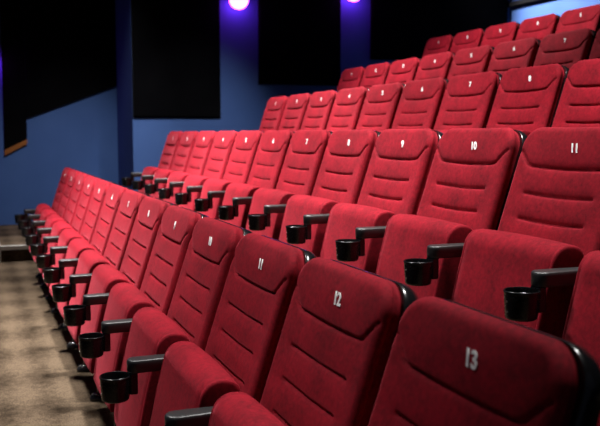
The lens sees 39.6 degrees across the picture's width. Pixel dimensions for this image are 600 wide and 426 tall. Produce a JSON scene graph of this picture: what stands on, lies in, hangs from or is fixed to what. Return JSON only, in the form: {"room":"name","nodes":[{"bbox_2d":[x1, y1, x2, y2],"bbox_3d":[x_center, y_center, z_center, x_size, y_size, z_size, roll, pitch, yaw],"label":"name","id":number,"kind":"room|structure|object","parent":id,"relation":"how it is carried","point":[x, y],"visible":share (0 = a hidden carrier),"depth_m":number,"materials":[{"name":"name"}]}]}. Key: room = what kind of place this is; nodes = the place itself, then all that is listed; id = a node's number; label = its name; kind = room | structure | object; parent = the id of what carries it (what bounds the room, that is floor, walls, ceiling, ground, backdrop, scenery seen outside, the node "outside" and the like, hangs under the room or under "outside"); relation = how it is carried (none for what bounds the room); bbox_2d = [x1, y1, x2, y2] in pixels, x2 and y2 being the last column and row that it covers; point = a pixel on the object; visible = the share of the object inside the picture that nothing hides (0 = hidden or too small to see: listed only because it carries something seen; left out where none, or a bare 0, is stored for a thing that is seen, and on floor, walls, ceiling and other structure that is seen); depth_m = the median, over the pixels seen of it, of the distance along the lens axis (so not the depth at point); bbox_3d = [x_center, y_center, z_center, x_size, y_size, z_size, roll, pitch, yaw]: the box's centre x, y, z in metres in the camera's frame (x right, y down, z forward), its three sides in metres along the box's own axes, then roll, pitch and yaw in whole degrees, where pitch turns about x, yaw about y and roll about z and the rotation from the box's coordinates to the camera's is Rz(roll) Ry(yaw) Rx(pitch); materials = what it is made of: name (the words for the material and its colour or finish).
{"room":"movie theater","nodes":[
{"label":"movie theater","id":0,"kind":"room"},
{"bbox_2d":[0,225,113,425],"bbox_3d":[0.590,0.201,5.027,9.740,1.326,13.850,-2,6,-21],"label":"floor","id":1,"kind":"structure","parent":0,"point":[41,384],"depth_m":4.92,"materials":[{"name":"brown carpet"}]},
{"bbox_2d":[14,167,77,277],"bbox_3d":[-2.285,0.111,7.540,0.544,1.030,0.568,-2,6,-21],"label":"seat","id":2,"kind":"object","parent":1,"relation":"on","point":[64,177],"visible":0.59,"depth_m":7.59,"materials":[{"name":"red fabric"}]},
{"bbox_2d":[29,203,51,251],"bbox_3d":[-2.332,0.147,7.487,0.197,0.440,0.454,-2,6,-21],"label":"seat cushion","id":3,"kind":"object","parent":2,"relation":"on","point":[40,207],"depth_m":7.43,"materials":[{"name":"red fabric"}]},
{"bbox_2d":[17,170,82,287],"bbox_3d":[-2.084,0.159,7.030,0.544,1.030,0.568,-2,6,-21],"label":"seat","id":4,"kind":"object","parent":1,"relation":"on","point":[45,213],"visible":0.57,"depth_m":7.07,"materials":[{"name":"red fabric"}]},
{"bbox_2d":[33,208,57,262],"bbox_3d":[-2.131,0.195,6.977,0.197,0.440,0.454,-2,6,-21],"label":"seat cushion","id":5,"kind":"object","parent":4,"relation":"on","point":[45,213],"depth_m":6.93,"materials":[{"name":"red fabric"}]},
{"bbox_2d":[21,173,94,299],"bbox_3d":[-1.883,0.208,6.520,0.544,1.030,0.568,-2,6,-21],"label":"seat","id":6,"kind":"object","parent":1,"relation":"on","point":[78,186],"visible":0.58,"depth_m":6.54,"materials":[{"name":"red fabric"}]},
{"bbox_2d":[38,214,64,275],"bbox_3d":[-1.930,0.244,6.468,0.197,0.440,0.454,-2,6,-21],"label":"seat cushion","id":7,"kind":"object","parent":6,"relation":"on","point":[51,219],"depth_m":6.41,"materials":[{"name":"red fabric"}]},
{"bbox_2d":[25,176,103,313],"bbox_3d":[-1.683,0.256,6.011,0.544,1.030,0.568,-2,6,-21],"label":"seat","id":8,"kind":"object","parent":1,"relation":"on","point":[58,227],"visible":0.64,"depth_m":6.03,"materials":[{"name":"red fabric"}]},
{"bbox_2d":[43,221,72,287],"bbox_3d":[-1.729,0.292,5.958,0.197,0.440,0.454,-2,6,-21],"label":"seat cushion","id":9,"kind":"object","parent":8,"relation":"on","point":[58,226],"depth_m":5.92,"materials":[{"name":"red fabric"}]},
{"bbox_2d":[30,179,117,329],"bbox_3d":[-1.482,0.305,5.501,0.544,1.030,0.568,-2,6,-21],"label":"seat","id":10,"kind":"object","parent":1,"relation":"on","point":[98,196],"visible":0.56,"depth_m":5.51,"materials":[{"name":"red fabric"}]},
{"bbox_2d":[49,229,82,302],"bbox_3d":[-1.528,0.341,5.448,0.197,0.440,0.454,-2,6,-21],"label":"seat cushion","id":11,"kind":"object","parent":10,"relation":"on","point":[66,235],"depth_m":5.41,"materials":[{"name":"red fabric"}]},
{"bbox_2d":[36,184,133,348],"bbox_3d":[-1.281,0.353,4.991,0.544,1.030,0.568,-2,6,-21],"label":"seat","id":12,"kind":"object","parent":1,"relation":"on","point":[104,225],"visible":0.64,"depth_m":4.98,"materials":[{"name":"red fabric"}]},
{"bbox_2d":[57,238,94,318],"bbox_3d":[-1.327,0.389,4.939,0.197,0.440,0.454,-2,6,-21],"label":"seat cushion","id":13,"kind":"object","parent":12,"relation":"on","point":[76,246],"depth_m":4.87,"materials":[{"name":"red fabric"}]},
{"bbox_2d":[43,190,151,372],"bbox_3d":[-1.080,0.402,4.482,0.544,1.030,0.568,-2,6,-21],"label":"seat","id":14,"kind":"object","parent":1,"relation":"on","point":[88,260],"visible":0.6,"depth_m":4.44,"materials":[{"name":"red fabric"}]},
{"bbox_2d":[67,250,109,344],"bbox_3d":[-1.127,0.438,4.429,0.197,0.440,0.454,-2,6,-21],"label":"seat cushion","id":15,"kind":"object","parent":14,"relation":"on","point":[88,260],"depth_m":4.32,"materials":[{"name":"red fabric"}]},
{"bbox_2d":[52,196,176,401],"bbox_3d":[-0.879,0.451,3.972,0.544,1.030,0.568,-2,6,-21],"label":"seat","id":16,"kind":"object","parent":1,"relation":"on","point":[148,220],"visible":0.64,"depth_m":3.92,"materials":[{"name":"red fabric"}]},
{"bbox_2d":[78,264,128,373],"bbox_3d":[-0.925,0.486,3.919,0.197,0.440,0.454,-2,6,-21],"label":"seat cushion","id":17,"kind":"object","parent":16,"relation":"on","point":[102,279],"depth_m":3.81,"materials":[{"name":"red fabric"}]},
{"bbox_2d":[63,205,207,425],"bbox_3d":[-0.678,0.499,3.462,0.544,1.030,0.568,-2,6,-21],"label":"seat","id":18,"kind":"object","parent":1,"relation":"on","point":[174,235],"visible":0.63,"depth_m":3.40,"materials":[{"name":"red fabric"}]},
{"bbox_2d":[94,282,154,411],"bbox_3d":[-0.725,0.535,3.409,0.197,0.440,0.454,-2,6,-21],"label":"seat cushion","id":19,"kind":"object","parent":18,"relation":"on","point":[124,299],"depth_m":3.31,"materials":[{"name":"red fabric"}]},
{"bbox_2d":[122,131,182,194],"bbox_3d":[-1.330,-0.236,7.678,0.544,1.030,0.568,-2,6,-21],"label":"seat","id":20,"kind":"object","parent":1,"relation":"on","point":[173,138],"visible":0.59,"depth_m":7.67,"materials":[{"name":"red fabric"}]},
{"bbox_2d":[138,167,159,194],"bbox_3d":[-1.377,-0.200,7.626,0.197,0.440,0.454,-2,6,-21],"label":"seat cushion","id":21,"kind":"object","parent":20,"relation":"on","point":[148,170],"depth_m":7.55,"materials":[{"name":"red fabric"}]},
{"bbox_2d":[78,217,251,425],"bbox_3d":[-0.477,0.548,2.953,0.544,1.030,0.568,-2,6,-21],"label":"seat","id":22,"kind":"object","parent":1,"relation":"on","point":[210,253],"visible":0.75,"depth_m":2.88,"materials":[{"name":"red fabric"}]},
{"bbox_2d":[114,307,189,425],"bbox_3d":[-0.524,0.584,2.900,0.197,0.440,0.454,-2,6,-21],"label":"seat cushion","id":23,"kind":"object","parent":22,"relation":"on","point":[151,332],"depth_m":2.79,"materials":[{"name":"red fabric"}]},
{"bbox_2d":[132,131,198,199],"bbox_3d":[-1.129,-0.188,7.169,0.544,1.030,0.568,-2,6,-21],"label":"seat","id":24,"kind":"object","parent":1,"relation":"on","point":[188,138],"visible":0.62,"depth_m":7.15,"materials":[{"name":"red fabric"}]},
{"bbox_2d":[150,169,174,199],"bbox_3d":[-1.176,-0.152,7.116,0.197,0.440,0.454,-2,6,-21],"label":"seat cushion","id":25,"kind":"object","parent":24,"relation":"on","point":[161,173],"depth_m":7.03,"materials":[{"name":"red fabric"}]},
{"bbox_2d":[144,131,216,205],"bbox_3d":[-0.928,-0.139,6.659,0.544,1.030,0.568,-2,6,-21],"label":"seat","id":26,"kind":"object","parent":1,"relation":"on","point":[202,146],"visible":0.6,"depth_m":6.63,"materials":[{"name":"red fabric"}]},
{"bbox_2d":[163,172,190,205],"bbox_3d":[-0.975,-0.103,6.606,0.197,0.440,0.454,-2,6,-21],"label":"seat cushion","id":27,"kind":"object","parent":26,"relation":"on","point":[174,176],"depth_m":6.50,"materials":[{"name":"red fabric"}]},
{"bbox_2d":[158,131,238,210],"bbox_3d":[-0.727,-0.090,6.149,0.544,1.030,0.568,-2,6,-21],"label":"seat","id":28,"kind":"object","parent":1,"relation":"on","point":[218,158],"visible":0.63,"depth_m":6.12,"materials":[{"name":"red fabric"}]},
{"bbox_2d":[179,175,209,210],"bbox_3d":[-0.774,-0.054,6.097,0.197,0.440,0.454,-2,6,-21],"label":"seat cushion","id":29,"kind":"object","parent":28,"relation":"on","point":[191,180],"depth_m":5.98,"materials":[{"name":"red fabric"}]},
{"bbox_2d":[99,233,315,425],"bbox_3d":[-0.276,0.596,2.443,0.544,1.030,0.568,-2,6,-21],"label":"seat","id":30,"kind":"object","parent":1,"relation":"on","point":[264,271],"visible":0.86,"depth_m":2.39,"materials":[{"name":"red fabric"}]},
{"bbox_2d":[149,341,240,425],"bbox_3d":[-0.323,0.632,2.390,0.197,0.440,0.454,-2,6,-21],"label":"seat cushion","id":31,"kind":"object","parent":30,"relation":"on","point":[189,377],"depth_m":2.35,"materials":[{"name":"red fabric"}]},
{"bbox_2d":[175,130,263,218],"bbox_3d":[-0.526,-0.042,5.640,0.544,1.030,0.568,-2,6,-21],"label":"seat","id":32,"kind":"object","parent":1,"relation":"on","point":[244,149],"visible":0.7,"depth_m":5.60,"materials":[{"name":"red fabric"}]},
{"bbox_2d":[199,178,233,218],"bbox_3d":[-0.573,-0.006,5.587,0.197,0.440,0.454,-2,6,-21],"label":"seat cushion","id":33,"kind":"object","parent":32,"relation":"on","point":[212,184],"depth_m":5.45,"materials":[{"name":"red fabric"}]},
{"bbox_2d":[194,130,294,227],"bbox_3d":[-0.325,0.007,5.130,0.544,1.030,0.568,-2,6,-21],"label":"seat","id":34,"kind":"object","parent":1,"relation":"on","point":[273,146],"visible":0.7,"depth_m":5.08,"materials":[{"name":"red fabric"}]},
{"bbox_2d":[219,183,260,227],"bbox_3d":[-0.372,0.043,5.077,0.197,0.440,0.454,-2,6,-21],"label":"seat cushion","id":35,"kind":"object","parent":34,"relation":"on","point":[233,190],"depth_m":4.94,"materials":[{"name":"red fabric"}]},
{"bbox_2d":[259,96,288,131],"bbox_3d":[-0.391,-0.581,7.865,0.544,1.030,0.568,-2,6,-21],"label":"seat","id":36,"kind":"object","parent":1,"relation":"on","point":[274,110],"visible":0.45,"depth_m":7.83,"materials":[{"name":"red fabric"}]},
{"bbox_2d":[218,130,332,239],"bbox_3d":[-0.124,0.055,4.620,0.544,1.030,0.568,-2,6,-21],"label":"seat","id":37,"kind":"object","parent":1,"relation":"on","point":[306,149],"visible":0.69,"depth_m":4.57,"materials":[{"name":"red fabric"}]},
{"bbox_2d":[245,188,295,239],"bbox_3d":[-0.171,0.091,4.567,0.197,0.440,0.454,-2,6,-21],"label":"seat cushion","id":38,"kind":"object","parent":37,"relation":"on","point":[261,197],"depth_m":4.46,"materials":[{"name":"red fabric"}]},
{"bbox_2d":[165,257,418,425],"bbox_3d":[-0.075,0.645,1.933,0.544,1.030,0.568,-2,6,-21],"label":"seat","id":39,"kind":"object","parent":1,"relation":"on","point":[339,332],"visible":0.98,"depth_m":1.90,"materials":[{"name":"red fabric"}]},
{"bbox_2d":[208,392,284,425],"bbox_3d":[-0.122,0.681,1.881,0.197,0.440,0.454,-2,6,-21],"label":"seat cushion","id":40,"kind":"object","parent":39,"relation":"on","point":[232,408],"depth_m":1.96,"materials":[{"name":"red fabric"}]},
{"bbox_2d":[278,93,311,130],"bbox_3d":[-0.190,-0.533,7.355,0.544,1.030,0.568,-2,6,-21],"label":"seat","id":41,"kind":"object","parent":1,"relation":"on","point":[295,109],"visible":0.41,"depth_m":7.31,"materials":[{"name":"red fabric"}]},
{"bbox_2d":[248,129,380,256],"bbox_3d":[0.077,0.104,4.111,0.544,1.030,0.568,-2,6,-21],"label":"seat","id":42,"kind":"object","parent":1,"relation":"on","point":[348,153],"visible":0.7,"depth_m":4.05,"materials":[{"name":"red fabric"}]},
{"bbox_2d":[278,194,338,256],"bbox_3d":[0.030,0.140,4.058,0.197,0.440,0.454,-2,6,-21],"label":"seat cushion","id":43,"kind":"object","parent":42,"relation":"on","point":[297,206],"depth_m":3.96,"materials":[{"name":"red fabric"}]},
{"bbox_2d":[294,90,337,131],"bbox_3d":[0.011,-0.484,6.845,0.544,1.030,0.568,-2,6,-21],"label":"seat","id":44,"kind":"object","parent":1,"relation":"on","point":[320,105],"visible":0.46,"depth_m":6.80,"materials":[{"name":"red fabric"}]},
{"bbox_2d":[326,87,368,131],"bbox_3d":[0.212,-0.436,6.336,0.544,1.030,0.568,-2,6,-21],"label":"seat","id":45,"kind":"object","parent":1,"relation":"on","point":[348,104],"visible":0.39,"depth_m":6.29,"materials":[{"name":"red fabric"}]},
{"bbox_2d":[337,67,365,91],"bbox_3d":[0.364,-0.969,8.531,0.544,1.030,0.568,-2,6,-21],"label":"seat","id":46,"kind":"object","parent":1,"relation":"on","point":[350,78],"visible":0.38,"depth_m":8.49,"materials":[{"name":"red fabric"}]},
{"bbox_2d":[285,128,442,273],"bbox_3d":[0.278,0.152,3.601,0.544,1.030,0.568,-2,6,-21],"label":"seat","id":47,"kind":"object","parent":1,"relation":"on","point":[399,167],"visible":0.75,"depth_m":3.54,"materials":[{"name":"red fabric"}]},
{"bbox_2d":[320,203,395,273],"bbox_3d":[0.231,0.188,3.548,0.197,0.440,0.454,-2,6,-21],"label":"seat cushion","id":48,"kind":"object","parent":47,"relation":"on","point":[342,221],"depth_m":3.48,"materials":[{"name":"red fabric"}]},
{"bbox_2d":[360,62,390,87],"bbox_3d":[0.565,-0.921,8.021,0.544,1.030,0.568,-2,6,-21],"label":"seat","id":49,"kind":"object","parent":1,"relation":"on","point":[376,74],"visible":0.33,"depth_m":7.98,"materials":[{"name":"red fabric"}]},
{"bbox_2d":[356,82,404,130],"bbox_3d":[0.413,-0.387,5.826,0.544,1.030,0.568,-2,6,-21],"label":"seat","id":50,"kind":"object","parent":1,"relation":"on","point":[379,109],"visible":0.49,"depth_m":5.77,"materials":[{"name":"red fabric"}]},
{"bbox_2d":[385,57,420,84],"bbox_3d":[0.766,-0.872,7.512,0.544,1.030,0.568,-2,6,-21],"label":"seat","id":51,"kind":"object","parent":1,"relation":"on","point":[404,71],"visible":0.29,"depth_m":7.46,"materials":[{"name":"red fabric"}]},
{"bbox_2d":[379,77,448,132],"bbox_3d":[0.614,-0.339,5.316,0.544,1.030,0.568,-2,6,-21],"label":"seat","id":52,"kind":"object","parent":1,"relation":"on","point":[420,102],"visible":0.38,"depth_m":5.27,"materials":[{"name":"red fabric"}]},
{"bbox_2d":[335,128,527,299],"bbox_3d":[0.479,0.201,3.091,0.544,1.030,0.568,-2,6,-21],"label":"seat","id":53,"kind":"object","parent":1,"relation":"on","point":[472,171],"visible":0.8,"depth_m":3.02,"materials":[{"name":"red fabric"}]},
{"bbox_2d":[375,214,472,299],"bbox_3d":[0.432,0.237,3.038,0.197,0.440,0.454,-2,6,-21],"label":"seat cushion","id":54,"kind":"object","parent":53,"relation":"on","point":[405,236],"depth_m":2.97,"materials":[{"name":"red fabric"}]},
{"bbox_2d":[415,52,454,79],"bbox_3d":[0.967,-0.824,7.002,0.544,1.030,0.568,-2,6,-21],"label":"seat","id":55,"kind":"object","parent":1,"relation":"on","point":[435,65],"visible":0.24,"depth_m":6.95,"materials":[{"name":"red fabric"}]},
{"bbox_2d":[422,35,454,57],"bbox_3d":[1.290,-1.338,8.759,0.544,1.030,0.568,-2,6,-21],"label":"seat","id":56,"kind":"object","parent":1,"relation":"on","point":[442,44],"visible":0.29,"depth_m":8.72,"materials":[{"name":"red fabric"}]},
{"bbox_2d":[450,29,484,53],"bbox_3d":[1.491,-1.289,8.250,0.544,1.030,0.568,-2,6,-21],"label":"seat","id":57,"kind":"object","parent":1,"relation":"on","point":[473,38],"visible":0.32,"depth_m":8.21,"materials":[{"name":"red fabric"}]},
{"bbox_2d":[434,71,502,133],"bbox_3d":[0.815,-0.290,4.807,0.544,1.030,0.568,-2,6,-21],"label":"seat","id":58,"kind":"object","parent":1,"relation":"on","point":[468,99],"visible":0.37,"depth_m":4.75,"materials":[{"name":"red fabric"}]},
{"bbox_2d":[447,45,494,79],"bbox_3d":[1.168,-0.775,6.492,0.544,1.030,0.568,-2,6,-21],"label":"seat","id":59,"kind":"object","parent":1,"relation":"on","point":[476,59],"visible":0.32,"depth_m":6.45,"materials":[{"name":"red fabric"}]},
{"bbox_2d":[368,296,599,425],"bbox_3d":[0.126,0.693,1.424,0.544,1.030,0.568,-2,6,-21],"label":"seat","id":60,"kind":"object","parent":1,"relation":"on","point":[450,363],"visible":1,"depth_m":1.38,"materials":[{"name":"red fabric"}]},
{"bbox_2d":[481,22,519,47],"bbox_3d":[1.692,-1.240,7.740,0.544,1.030,0.568,-2,6,-21],"label":"seat","id":61,"kind":"object","parent":1,"relation":"on","point":[493,35],"visible":0.23,"depth_m":7.70,"materials":[{"name":"red fabric"}]},
{"bbox_2d":[403,127,599,338],"bbox_3d":[0.680,0.249,2.582,0.544,1.030,0.568,-2,6,-21],"label":"seat","id":62,"kind":"object","parent":1,"relation":"on","point":[550,219],"visible":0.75,"depth_m":2.55,"materials":[{"name":"red fabric"}]},
{"bbox_2d":[451,229,583,338],"bbox_3d":[0.633,0.285,2.529,0.197,0.440,0.454,-2,6,-21],"label":"seat cushion","id":63,"kind":"object","parent":62,"relation":"on","point":[492,261],"depth_m":2.47,"materials":[{"name":"red fabric"}]},
{"bbox_2d":[487,37,540,74],"bbox_3d":[1.369,-0.727,5.983,0.544,1.030,0.568,-2,6,-21],"label":"seat","id":64,"kind":"object","parent":1,"relation":"on","point":[521,53],"visible":0.3,"depth_m":5.94,"materials":[{"name":"red fabric"}]},
{"bbox_2d":[486,63,569,135],"bbox_3d":[1.016,-0.241,4.297,0.544,1.030,0.568,-2,6,-21],"label":"seat","id":65,"kind":"object","parent":1,"relation":"on","point":[527,99],"visible":0.44,"depth_m":4.24,"materials":[{"name":"red fabric"}]},
{"bbox_2d":[519,130,530,135],"bbox_3d":[0.969,-0.205,4.244,0.197,0.440,0.454,-2,6,-21],"label":"seat cushion","id":66,"kind":"object","parent":65,"relation":"on","point":[526,132],"depth_m":4.03,"materials":[{"name":"red fabric"}]},
{"bbox_2d":[516,13,560,40],"bbox_3d":[1.893,-1.192,7.231,0.544,1.030,0.568,-2,6,-21],"label":"seat","id":67,"kind":"object","parent":1,"relation":"on","point":[539,27],"visible":0.3,"depth_m":7.18,"materials":[{"name":"red fabric"}]},
{"bbox_2d":[503,251,599,425],"bbox_3d":[0.880,0.298,2.072,0.544,1.030,0.568,-2,6,-21],"label":"seat","id":68,"kind":"object","parent":1,"relation":"on","point":[521,304],"visible":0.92,"depth_m":2.17,"materials":[{"name":"red fabric"}]},
{"bbox_2d":[562,251,599,425],"bbox_3d":[0.834,0.334,2.019,0.197,0.440,0.454,-2,6,-21],"label":"seat cushion","id":69,"kind":"object","parent":68,"relation":"on","point":[582,325],"depth_m":2.15,"materials":[{"name":"red fabric"}]},
{"bbox_2d":[534,28,596,68],"bbox_3d":[1.569,-0.678,5.473,0.544,1.030,0.568,-2,6,-21],"label":"seat","id":70,"kind":"object","parent":1,"relation":"on","point":[567,48],"visible":0.34,"depth_m":5.42,"materials":[{"name":"red fabric"}]},
{"bbox_2d":[552,58,599,126],"bbox_3d":[1.217,-0.193,3.787,0.544,1.030,0.568,-2,6,-21],"label":"seat","id":71,"kind":"object","parent":1,"relation":"on","point":[579,103],"visible":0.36,"depth_m":3.88,"materials":[{"name":"red fabric"}]},
{"bbox_2d":[556,4,599,32],"bbox_3d":[2.094,-1.143,6.721,0.544,1.030,0.568,-2,6,-21],"label":"seat","id":72,"kind":"object","parent":1,"relation":"on","point":[588,17],"visible":0.25,"depth_m":6.69,"materials":[{"name":"red fabric"}]},
{"bbox_2d":[589,29,599,58],"bbox_3d":[1.770,-0.629,4.963,0.544,1.030,0.568,-2,6,-21],"label":"seat","id":73,"kind":"object","parent":1,"relation":"on","point":[595,52],"visible":0.05,"depth_m":5.15,"materials":[{"name":"red fabric"}]},
{"bbox_2d":[0,16,118,224],"bbox_3d":[-4.453,-2.303,10.354,4.400,5.300,0.150,-2,6,-21],"label":"wall","id":74,"kind":"structure","parent":0,"point":[81,135],"depth_m":10.91,"materials":[{"name":"blue paint"}]},
{"bbox_2d":[0,0,26,154],"bbox_3d":[-3.652,-2.826,10.521,0.280,4.190,0.030,-2,6,-21],"label":"panel","id":75,"kind":"object","parent":74,"relation":"attached to","point":[11,11],"visible":1,"depth_m":10.62,"materials":[{"name":"black fabric"}]},
{"bbox_2d":[0,245,28,262],"bbox_3d":[-3.216,0.323,9.826,0.707,0.172,2.195,-2,6,-21],"label":"trim","id":76,"kind":"structure","parent":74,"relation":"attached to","point":[6,247],"depth_m":8.73,"materials":[{"name":"grey"}]},
{"bbox_2d":[23,0,116,117],"bbox_3d":[-2.980,-3.063,10.758,1.155,3.663,0.036,-2,6,-21],"label":"acoustic panel","id":77,"kind":"object","parent":74,"relation":"attached to","point":[70,45],"visible":1,"depth_m":10.81,"materials":[{"name":"black fabric"}]},
{"bbox_2d":[115,0,510,190],"bbox_3d":[0.348,-2.423,11.615,5.616,5.300,1.300,-2,6,-21],"label":"wall","id":78,"kind":"structure","parent":0,"point":[141,141],"depth_m":10.54,"materials":[{"name":"blue paint"}]},
{"bbox_2d":[131,0,220,117],"bbox_3d":[-1.508,-3.000,10.105,1.099,3.665,0.040,-2,6,-21],"label":"acoustic panel","id":79,"kind":"object","parent":78,"relation":"attached to","point":[175,44],"visible":1,"depth_m":10.19,"materials":[{"name":"black fabric"}]},
{"bbox_2d":[229,0,247,9],"bbox_3d":[-0.759,-2.680,10.307,0.256,0.319,0.266,-2,6,-21],"label":"wall lamp","id":80,"kind":"object","parent":78,"relation":"attached to","point":[237,4],"visible":1,"depth_m":10.24,"materials":[{"name":"white glass"}]},
{"bbox_2d":[258,0,340,85],"bbox_3d":[0.006,-3.272,10.676,1.143,3.230,0.040,-2,6,-21],"label":"acoustic panel","id":81,"kind":"object","parent":78,"relation":"attached to","point":[299,41],"visible":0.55,"depth_m":10.75,"materials":[{"name":"black fabric"}]},
{"bbox_2d":[370,0,507,59],"bbox_3d":[1.955,-3.524,11.421,2.168,2.870,0.040,-2,6,-21],"label":"acoustic panel","id":82,"kind":"object","parent":78,"relation":"attached to","point":[399,29],"visible":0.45,"depth_m":11.37,"materials":[{"name":"black fabric"}]},
{"bbox_2d":[510,0,599,23],"bbox_3d":[5.403,-1.458,6.146,0.150,1.864,12.700,-2,6,-21],"label":"wall","id":83,"kind":"structure","parent":0,"point":[519,13],"depth_m":11.21,"materials":[{"name":"blue paint"}]},
{"bbox_2d":[508,0,538,6],"bbox_3d":[5.380,-2.414,6.045,0.200,0.060,12.700,-2,6,-21],"label":"trim","id":84,"kind":"structure","parent":83,"relation":"attached to","point":[518,2],"depth_m":11.66,"materials":[{"name":"black paint"}]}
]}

